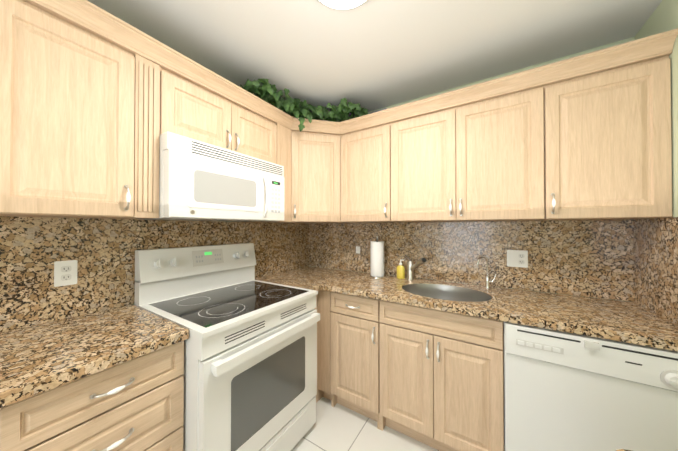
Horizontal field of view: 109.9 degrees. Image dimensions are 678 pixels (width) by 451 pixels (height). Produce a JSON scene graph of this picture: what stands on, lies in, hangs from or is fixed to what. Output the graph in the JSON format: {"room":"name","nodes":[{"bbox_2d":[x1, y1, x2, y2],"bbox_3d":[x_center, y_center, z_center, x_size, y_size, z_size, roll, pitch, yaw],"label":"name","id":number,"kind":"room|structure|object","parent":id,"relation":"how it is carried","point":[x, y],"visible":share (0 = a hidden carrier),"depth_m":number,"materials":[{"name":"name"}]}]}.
{"room":"kitchen","nodes":[
{"label":"kitchen","id":0,"kind":"room"},
{"bbox_2d":[291,397,438,450],"bbox_3d":[-0.268,1.391,0.484,2.633,0.100,3.800,0,-1,32],"label":"floor","id":1,"kind":"structure","parent":0,"point":[337,427],"depth_m":1.53,"materials":[{"name":"tile"}]},
{"bbox_2d":[0,341,183,450],"bbox_3d":[-1.018,0.911,0.968,0.642,0.868,0.457,0,-1,32],"label":"base cabinet","id":2,"kind":"object","parent":1,"relation":"on","point":[136,404],"visible":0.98,"depth_m":0.81,"materials":[{"name":"brown wood"}]},
{"bbox_2d":[135,243,319,450],"bbox_3d":[-0.622,0.745,1.443,0.749,1.210,0.758,0,-1,32],"label":"range","id":3,"kind":"object","parent":1,"relation":"on","point":[250,363],"visible":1,"depth_m":1.28,"materials":[{"name":"white metal"}]},
{"bbox_2d":[315,294,322,402],"bbox_3d":[-0.303,0.922,2.163,0.587,0.868,0.794,0,-1,32],"label":"base cabinet","id":4,"kind":"object","parent":1,"relation":"on","point":[319,395],"depth_m":1.83,"materials":[{"name":"brown wood"}]},
{"bbox_2d":[255,266,677,351],"bbox_3d":[0.471,0.462,1.669,2.429,0.040,0.777,0,-1,32],"label":"countertop","id":5,"kind":"structure","parent":4,"relation":"on","point":[626,322],"depth_m":1.30,"materials":[{"name":"stone"}]},
{"bbox_2d":[368,235,385,277],"bbox_3d":[0.337,0.265,2.091,0.156,0.360,0.156,0,-1,32],"label":"paper towel holder","id":6,"kind":"object","parent":5,"relation":"on","point":[377,258],"visible":1,"depth_m":2.04,"materials":[{"name":"white paper"}]},
{"bbox_2d":[397,259,404,278],"bbox_3d":[0.520,0.365,2.005,0.070,0.157,0.045,0,-1,32],"label":"soap bottle","id":7,"kind":"object","parent":5,"relation":"on","point":[400,271],"visible":1,"depth_m":1.99,"materials":[{"name":"yellow plastic"}]},
{"bbox_2d":[405,255,425,279],"bbox_3d":[0.607,0.344,1.911,0.210,0.198,0.183,0,-1,32],"label":"faucet","id":8,"kind":"object","parent":5,"relation":"on","point":[411,266],"visible":1,"depth_m":1.94,"materials":[{"name":"silver metal"}]},
{"bbox_2d":[403,284,491,301],"bbox_3d":[0.703,0.546,1.599,0.545,0.207,0.405,0,-1,32],"label":"sink","id":9,"kind":"object","parent":5,"relation":"in","point":[446,292],"visible":0.21,"depth_m":1.77,"materials":[{"name":"metal"}]},
{"bbox_2d":[477,257,495,287],"bbox_3d":[1.036,0.331,1.671,0.116,0.220,0.092,0,-1,32],"label":"tap","id":10,"kind":"object","parent":5,"relation":"on","point":[487,282],"visible":0.98,"depth_m":1.68,"materials":[{"name":"silver metal"}]},
{"bbox_2d":[317,290,330,399],"bbox_3d":[-0.095,0.919,1.834,0.114,0.868,0.085,0,-1,32],"label":"base cabinet","id":11,"kind":"object","parent":1,"relation":"on","point":[323,350],"visible":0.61,"depth_m":1.80,"materials":[{"name":"brown wood"}]},
{"bbox_2d":[330,292,379,428],"bbox_3d":[0.247,0.920,1.904,0.387,0.868,0.642,0,-1,32],"label":"base cabinet","id":12,"kind":"object","parent":1,"relation":"on","point":[354,355],"visible":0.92,"depth_m":1.66,"materials":[{"name":"brown wood"}]},
{"bbox_2d":[379,300,503,450],"bbox_3d":[0.699,0.917,1.621,0.674,0.868,0.642,0,-1,32],"label":"base cabinet","id":13,"kind":"object","parent":1,"relation":"on","point":[441,380],"visible":0.98,"depth_m":1.36,"materials":[{"name":"brown wood"}]},
{"bbox_2d":[503,322,677,450],"bbox_3d":[1.226,0.914,1.253,0.605,0.862,0.634,0,-1,32],"label":"dishwasher","id":14,"kind":"object","parent":1,"relation":"on","point":[564,391],"visible":0.94,"depth_m":1.03,"materials":[{"name":"white metal"}]},
{"bbox_3d":[-1.334,0.907,0.464,0.642,0.868,0.726,0,-1,32],"label":"base cabinet","id":15,"kind":"object","parent":1,"relation":"on","visible":0},
{"bbox_2d":[0,304,188,407],"bbox_3d":[-1.216,0.453,0.666,0.638,0.040,1.188,0,-1,32],"label":"countertop","id":16,"kind":"structure","parent":15,"relation":"on","point":[36,359],"depth_m":0.86,"materials":[{"name":"stone"}]},
{"bbox_2d":[87,0,661,111],"bbox_3d":[-0.268,-1.157,0.506,2.633,0.100,3.800,0,-1,32],"label":"ceiling","id":17,"kind":"structure","parent":0,"point":[370,55],"depth_m":1.39,"materials":[{"name":"paint"}]},
{"bbox_2d":[318,0,367,8],"bbox_3d":[0.018,-1.062,1.010,0.360,0.079,0.360,0,-1,32],"label":"ceiling light","id":18,"kind":"object","parent":17,"relation":"attached to","point":[342,4],"visible":0.98,"depth_m":1.12,"materials":[{"name":"white glass"}]},
{"bbox_2d":[311,37,634,301],"bbox_3d":[0.715,0.131,2.062,2.633,2.448,0.100,0,-1,32],"label":"wall","id":19,"kind":"structure","parent":0,"point":[536,65],"depth_m":1.67,"materials":[{"name":"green paint"}]},
{"bbox_2d":[340,123,391,222],"bbox_3d":[0.277,-0.410,2.064,0.451,0.762,0.366,0,-1,32],"label":"upper cabinet","id":20,"kind":"object","parent":19,"relation":"attached to","point":[365,175],"visible":0.96,"depth_m":1.93,"materials":[{"name":"brown wood"}]},
{"bbox_2d":[391,86,544,221],"bbox_3d":[0.853,-0.413,1.703,0.904,0.762,0.366,0,-1,32],"label":"upper cabinet","id":21,"kind":"object","parent":19,"relation":"attached to","point":[481,161],"visible":1,"depth_m":1.53,"materials":[{"name":"brown wood"}]},
{"bbox_2d":[309,220,633,301],"bbox_3d":[0.683,0.207,2.010,2.392,0.473,0.020,0,-1,32],"label":"backsplash","id":22,"kind":"structure","parent":19,"relation":"attached to","point":[590,258],"depth_m":1.70,"materials":[{"name":"stone"}]},
{"bbox_2d":[356,246,359,253],"bbox_3d":[0.183,0.237,2.307,0.044,0.068,0.006,0,-1,32],"label":"switch plate","id":23,"kind":"object","parent":22,"relation":"attached to","point":[358,249],"visible":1,"depth_m":2.30,"materials":[{"name":"white plastic"}]},
{"bbox_2d":[507,250,527,267],"bbox_3d":[1.232,0.229,1.646,0.116,0.116,0.012,0,-1,32],"label":"electrical outlet","id":24,"kind":"object","parent":22,"relation":"attached to","point":[517,258],"visible":1,"depth_m":1.65,"materials":[{"name":"white plastic"}]},
{"bbox_2d":[536,56,671,220],"bbox_3d":[1.428,-0.416,1.342,0.450,0.762,0.366,0,-1,32],"label":"upper cabinet","id":25,"kind":"object","parent":19,"relation":"attached to","point":[607,146],"visible":0.98,"depth_m":1.21,"materials":[{"name":"brown wood"}]},
{"bbox_2d":[633,0,677,323],"bbox_3d":[0.796,0.111,-0.173,0.120,2.448,3.600,0,-1,32],"label":"wall","id":26,"kind":"structure","parent":0,"point":[655,244],"depth_m":1.14,"materials":[{"name":"stone"}]},
{"bbox_3d":[-1.341,0.123,1.168,0.100,2.448,3.600,0,-1,32],"label":"wall","id":27,"kind":"structure","parent":0,"visible":0},
{"bbox_2d":[0,216,308,331],"bbox_3d":[-1.064,0.203,1.495,0.020,0.473,2.750,0,-1,32],"label":"wall","id":28,"kind":"structure","parent":27,"relation":"attached to","point":[100,251],"depth_m":1.20,"materials":[{"name":"stone"}]},
{"bbox_2d":[54,260,76,286],"bbox_3d":[-1.284,0.224,1.119,0.007,0.116,0.072,0,-1,32],"label":"electrical outlet","id":29,"kind":"object","parent":28,"relation":"attached to","point":[65,273],"visible":1,"depth_m":1.12,"materials":[{"name":"white plastic"}]},
{"bbox_2d":[0,0,134,218],"bbox_3d":[-1.168,-0.419,1.007,0.366,0.762,0.396,0,-1,32],"label":"upper cabinet","id":30,"kind":"object","parent":28,"relation":"attached to","point":[67,98],"visible":1,"depth_m":0.91,"materials":[{"name":"brown wood"}]},
{"bbox_2d":[115,54,159,218],"bbox_3d":[-1.052,-0.417,1.228,0.326,0.762,0.097,0,-1,32],"label":"upper cabinet","id":31,"kind":"object","parent":28,"relation":"attached to","point":[146,136],"visible":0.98,"depth_m":1.14,"materials":[{"name":"brown wood"}]},
{"bbox_2d":[268,123,290,221],"bbox_3d":[-0.574,-0.411,1.990,0.326,0.762,0.158,0,-1,32],"label":"upper cabinet","id":32,"kind":"object","parent":28,"relation":"attached to","point":[283,146],"visible":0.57,"depth_m":1.92,"materials":[{"name":"brown wood"}]},
{"bbox_2d":[271,131,349,222],"bbox_3d":[-0.246,-0.408,2.235,0.621,0.762,0.632,0,-1,32],"label":"upper cabinet","id":33,"kind":"object","parent":28,"relation":"attached to","point":[315,177],"visible":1,"depth_m":2.01,"materials":[{"name":"brown wood"}]},
{"bbox_2d":[240,78,367,131],"bbox_3d":[-0.246,-0.893,1.920,0.793,0.327,1.009,0,-1,32],"label":"ivy plant","id":34,"kind":"object","parent":33,"relation":"on","point":[265,90],"visible":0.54,"depth_m":1.90,"materials":[{"name":"green plant"}]},
{"bbox_2d":[160,67,276,163],"bbox_3d":[-0.804,-0.623,1.587,0.366,0.344,0.769,0,-1,32],"label":"upper cabinet","id":35,"kind":"object","parent":27,"relation":"attached to","point":[189,109],"visible":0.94,"depth_m":1.41,"materials":[{"name":"brown wood"}]},
{"bbox_2d":[150,131,283,221],"bbox_3d":[-0.766,-0.242,1.560,0.456,0.415,0.768,0,-1,32],"label":"over-the-range microwave","id":36,"kind":"object","parent":35,"relation":"attached to","point":[200,181],"visible":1,"depth_m":1.33,"materials":[{"name":"white plastic"}]},
{"bbox_2d":[24,0,677,134],"bbox_3d":[0.069,-0.843,0.770,2.141,0.080,2.210,0,-1,32],"label":"crown molding","id":37,"kind":"structure","parent":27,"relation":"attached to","point":[88,16],"depth_m":1.28,"materials":[{"name":"brown wood"}]}
]}

